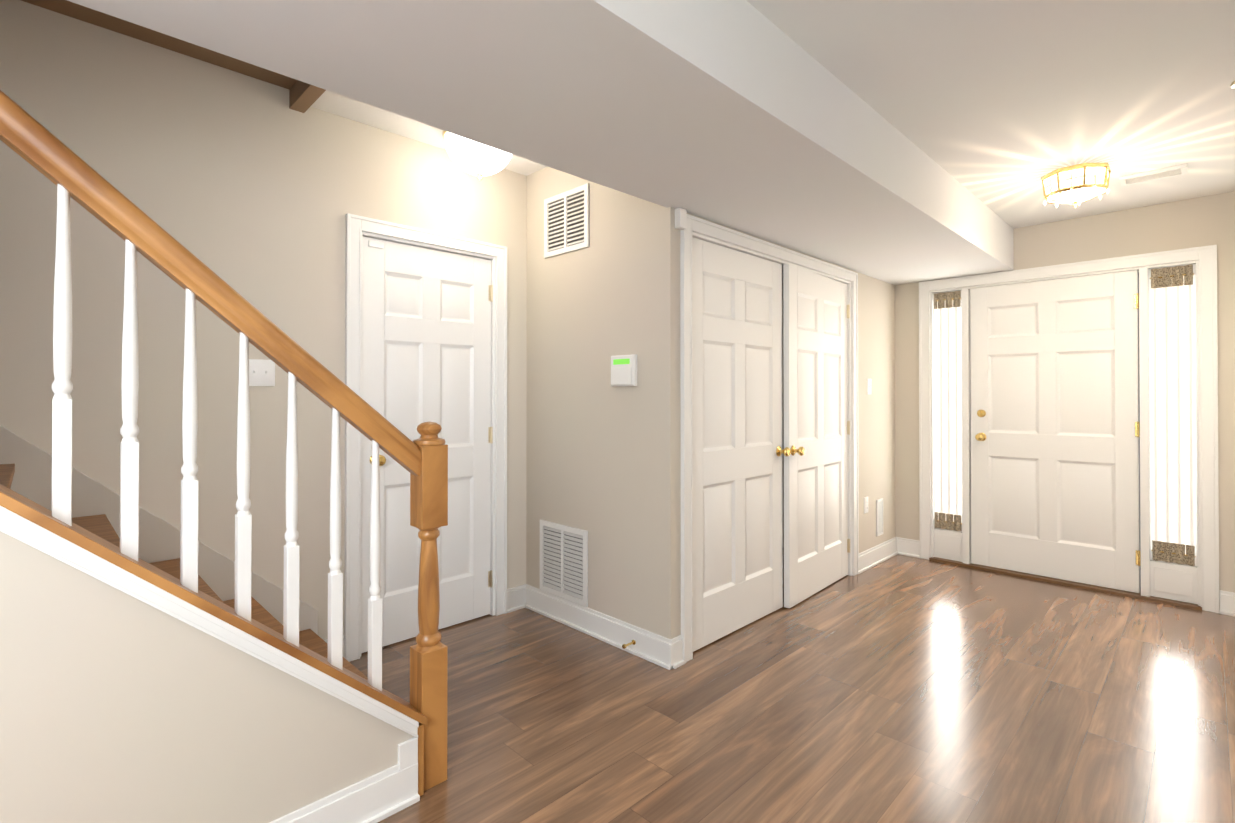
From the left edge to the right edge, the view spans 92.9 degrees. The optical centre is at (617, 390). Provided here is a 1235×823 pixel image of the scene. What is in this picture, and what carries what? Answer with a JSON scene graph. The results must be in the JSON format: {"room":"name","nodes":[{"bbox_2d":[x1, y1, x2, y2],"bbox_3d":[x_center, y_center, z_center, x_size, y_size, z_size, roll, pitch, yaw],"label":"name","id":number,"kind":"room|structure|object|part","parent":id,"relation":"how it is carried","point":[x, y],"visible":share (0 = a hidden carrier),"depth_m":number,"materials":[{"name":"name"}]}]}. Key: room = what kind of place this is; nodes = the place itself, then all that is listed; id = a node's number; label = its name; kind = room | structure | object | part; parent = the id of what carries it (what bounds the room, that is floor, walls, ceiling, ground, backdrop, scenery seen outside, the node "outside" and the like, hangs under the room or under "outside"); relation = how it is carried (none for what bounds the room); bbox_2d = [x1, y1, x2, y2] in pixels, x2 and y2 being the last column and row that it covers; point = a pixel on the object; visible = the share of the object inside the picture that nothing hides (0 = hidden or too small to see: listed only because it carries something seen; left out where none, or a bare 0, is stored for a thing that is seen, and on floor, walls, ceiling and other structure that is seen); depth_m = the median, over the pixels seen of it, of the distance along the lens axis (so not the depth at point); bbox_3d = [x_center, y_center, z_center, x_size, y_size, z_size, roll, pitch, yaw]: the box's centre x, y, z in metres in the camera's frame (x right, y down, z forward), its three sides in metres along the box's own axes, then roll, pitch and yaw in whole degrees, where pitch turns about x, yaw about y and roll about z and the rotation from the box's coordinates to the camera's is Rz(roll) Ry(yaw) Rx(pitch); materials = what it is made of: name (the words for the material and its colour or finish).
{"room":"entrance hall","nodes":[
{"label":"entrance hall","id":0,"kind":"room"},
{"bbox_2d":[21,0,296,89],"bbox_3d":[-1.635,-1.397,1.658,1.590,0.105,1.100,0,-1,-45],"label":"beam","id":1,"kind":"structure","parent":0,"point":[102,20],"depth_m":2.24,"materials":[{"name":"wood"}]},
{"bbox_2d":[0,0,526,639],"bbox_3d":[-2.416,-1.229,1.741,5.400,5.000,0.120,0,-1,-45],"label":"wall","id":2,"kind":"structure","parent":0,"point":[252,190],"depth_m":2.40,"materials":[{"name":"paint"}]},
{"bbox_2d":[249,359,274,385],"bbox_3d":[-1.532,-0.077,2.515,0.116,0.115,0.017,0,-1,-45],"label":"light switch","id":3,"kind":"object","parent":2,"relation":"attached to","point":[261,372],"visible":0.77,"depth_m":2.52,"materials":[{"name":"white plastic"}]},
{"bbox_2d":[344,213,506,661],"bbox_3d":[-0.997,0.223,3.112,0.896,2.113,0.123,0,-1,-45],"label":"door frame","id":4,"kind":"structure","parent":2,"relation":"attached to","point":[358,228],"depth_m":2.92,"materials":[{"name":"white wood"}]},
{"bbox_2d":[361,237,492,652],"bbox_3d":[-0.965,0.262,3.093,0.746,2.020,0.107,0,-1,-45],"label":"door","id":5,"kind":"structure","parent":2,"relation":"in","point":[426,334],"depth_m":3.09,"materials":[{"name":"white wood"}]},
{"bbox_2d":[289,80,325,112],"bbox_3d":[-1.050,-1.351,2.240,0.060,0.190,1.100,0,-1,-45],"label":"header beam","id":6,"kind":"structure","parent":0,"point":[303,97],"depth_m":2.53,"materials":[{"name":"wood"}]},
{"bbox_2d":[310,90,547,175],"bbox_3d":[-0.593,-2.508,2.702,1.230,2.430,1.100,0,-1,-45],"label":"ceiling","id":7,"kind":"structure","parent":0,"point":[348,108],"depth_m":2.83,"materials":[{"name":"paint"}]},
{"bbox_2d":[443,130,511,180],"bbox_3d":[-0.687,-1.169,2.924,0.356,0.246,0.356,0,-1,-45],"label":"dome ceiling light","id":8,"kind":"object","parent":7,"relation":"attached to","point":[469,156],"visible":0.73,"depth_m":2.84,"materials":[{"name":"white glass"}]},
{"bbox_2d":[67,0,1013,284],"bbox_3d":[-0.369,-1.055,1.561,8.050,0.390,0.820,0,-1,-45],"label":"ceiling","id":9,"kind":"structure","parent":0,"point":[745,116],"depth_m":1.81,"materials":[{"name":"paint"}]},
{"bbox_2d":[526,167,680,638],"bbox_3d":[-0.111,-1.220,3.159,0.132,5.000,1.120,0,-1,-45],"label":"wall","id":10,"kind":"structure","parent":0,"point":[603,462],"depth_m":3.04,"materials":[{"name":"paint"}]},
{"bbox_3d":[-0.303,0.946,3.253,0.012,0.400,0.405,0,-1,-45],"label":"air vent","id":11,"kind":"part","parent":10,"relation":"part of","materials":[{"name":"white metal"}]},
{"bbox_3d":[-0.286,-0.932,3.247,0.012,0.335,0.375,0,-1,-45],"label":"air vent","id":12,"kind":"part","parent":10,"relation":"part of","materials":[{"name":"white metal"}]},
{"bbox_2d":[611,354,636,385],"bbox_3d":[0.028,-0.099,2.912,0.033,0.155,0.165,0,-1,-45],"label":"keypad","id":13,"kind":"object","parent":10,"relation":"attached to","point":[623,370],"visible":0.98,"depth_m":2.89,"materials":[{"name":"white plastic"}]},
{"bbox_2d":[675,208,686,229],"bbox_3d":[0.295,-0.803,2.744,0.050,0.090,0.035,0,-1,-45],"label":"sensor","id":14,"kind":"object","parent":10,"relation":"attached to","point":[680,218],"visible":0.96,"depth_m":2.73,"materials":[{"name":"white plastic"}]},
{"bbox_2d":[687,213,895,552],"bbox_3d":[1.228,0.194,3.776,2.650,2.180,0.120,0,-1,-45],"label":"wall","id":15,"kind":"structure","parent":0,"point":[876,366],"depth_m":4.39,"materials":[{"name":"paint"}]},
{"bbox_2d":[680,214,858,662],"bbox_3d":[0.959,0.226,3.478,1.946,2.113,0.123,0,-1,-45],"label":"door frame","id":16,"kind":"structure","parent":15,"relation":"attached to","point":[705,230],"depth_m":2.89,"materials":[{"name":"white wood"}]},
{"bbox_2d":[692,237,849,651],"bbox_3d":[1.000,0.264,3.437,1.814,2.020,0.143,0,-1,-45],"label":"closet door","id":17,"kind":"structure","parent":15,"relation":"in","point":[738,451],"depth_m":3.32,"materials":[{"name":"white wood"}]},
{"bbox_2d":[324,537,1234,669],"bbox_3d":[-0.348,1.204,1.525,8.050,0.130,3.080,0,-1,-45],"label":"baseboard","id":18,"kind":"structure","parent":15,"relation":"attached to","point":[660,650],"depth_m":3.17,"materials":[{"name":"white wood"}]},
{"bbox_2d":[622,640,635,648],"bbox_3d":[0.053,1.223,2.827,0.076,0.024,0.024,0,-1,-45],"label":"door stop","id":19,"kind":"object","parent":18,"relation":"attached to","point":[633,642],"visible":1,"depth_m":2.82,"materials":[{"name":"gold metal"}]},
{"bbox_2d":[864,497,867,513],"bbox_3d":[1.805,0.830,4.255,0.070,0.115,0.010,0,-1,-45],"label":"outlet","id":20,"kind":"object","parent":15,"relation":"attached to","point":[865,504],"visible":1,"depth_m":4.24,"materials":[{"name":"white plastic"}]},
{"bbox_2d":[867,379,870,393],"bbox_3d":[1.850,-0.030,4.300,0.070,0.115,0.017,0,-1,-45],"label":"light switch","id":21,"kind":"object","parent":15,"relation":"attached to","point":[868,386],"visible":1,"depth_m":4.29,"materials":[{"name":"white plastic"}]},
{"bbox_2d":[876,498,882,535],"bbox_3d":[1.976,0.953,4.422,0.110,0.270,0.012,0,-1,-45],"label":"air vent","id":22,"kind":"object","parent":15,"relation":"in","point":[879,517],"visible":1,"depth_m":4.41,"materials":[{"name":"white plastic"}]},
{"bbox_2d":[350,547,1234,822],"bbox_3d":[-0.348,1.299,1.524,8.290,0.060,3.320,0,-1,-45],"label":"floor","id":23,"kind":"structure","parent":0,"point":[897,688],"depth_m":2.32,"materials":[{"name":"brown wood"}]},
{"bbox_2d":[0,90,447,822],"bbox_3d":[-2.128,-0.333,1.127,3.375,3.199,1.144,0,-1,-45],"label":"staircase","id":24,"kind":"structure","parent":23,"relation":"on","point":[154,668],"depth_m":1.46,"materials":[{"name":"paint"}]},
{"bbox_2d":[746,0,1234,228],"bbox_3d":[0.414,-1.205,0.860,8.170,0.100,1.280,0,-1,-45],"label":"ceiling","id":25,"kind":"structure","parent":0,"point":[1000,108],"depth_m":2.20,"materials":[{"name":"paint"}]},
{"bbox_2d":[1041,163,1110,207],"bbox_3d":[2.346,-1.039,3.006,0.272,0.204,0.272,0,-1,-45],"label":"crystal ceiling light","id":26,"kind":"object","parent":25,"relation":"attached to","point":[1076,185],"visible":1,"depth_m":2.93,"materials":[{"name":"gold"}]},
{"bbox_2d":[1119,163,1187,185],"bbox_3d":[2.817,-1.132,3.087,0.140,0.016,0.260,0,-1,-45],"label":"ceiling vent","id":27,"kind":"object","parent":25,"relation":"in","point":[1157,174],"visible":1,"depth_m":3.08,"materials":[{"name":"white metal"}]},
{"bbox_2d":[895,191,1234,612],"bbox_3d":[2.548,0.028,4.413,0.120,2.520,3.320,0,-1,-45],"label":"wall","id":28,"kind":"structure","parent":0,"point":[1195,222],"depth_m":3.68,"materials":[{"name":"paint"}]},
{"bbox_2d":[933,290,962,531],"bbox_3d":[2.507,0.151,4.436,0.035,1.795,0.202,0,-1,-45],"label":"sidelight window","id":29,"kind":"structure","parent":28,"relation":"in","point":[961,410],"depth_m":4.36,"materials":[{"name":"white"}]},
{"bbox_2d":[934,291,961,530],"bbox_3d":[2.481,0.151,4.410,0.023,1.785,0.188,0,-1,-45],"label":"window curtain","id":30,"kind":"object","parent":29,"relation":"attached to","point":[947,377],"visible":1,"depth_m":4.41,"materials":[{"name":"white fabric"}]},
{"bbox_2d":[970,270,1140,592],"bbox_3d":[2.919,0.253,3.968,0.114,2.020,0.941,0,-1,-45],"label":"front door","id":31,"kind":"structure","parent":28,"relation":"in","point":[1055,429],"depth_m":3.94,"materials":[{"name":"white wood"}]},
{"bbox_2d":[919,245,1218,612],"bbox_3d":[2.939,0.223,3.997,0.150,2.125,1.610,0,-1,-45],"label":"door frame","id":32,"kind":"structure","parent":28,"relation":"attached to","point":[1187,586],"depth_m":3.62,"materials":[{"name":"white wood"}]},
{"bbox_2d":[1148,264,1197,566],"bbox_3d":[3.373,0.145,3.565,0.035,1.795,0.209,0,-1,-45],"label":"sidelight window","id":33,"kind":"structure","parent":28,"relation":"in","point":[1195,402],"depth_m":3.49,"materials":[{"name":"white"}]},
{"bbox_2d":[1150,264,1195,565],"bbox_3d":[3.347,0.145,3.539,0.023,1.785,0.195,0,-1,-45],"label":"window curtain","id":34,"kind":"object","parent":33,"relation":"attached to","point":[1173,522],"visible":1,"depth_m":3.54,"materials":[{"name":"white fabric"}]}
]}

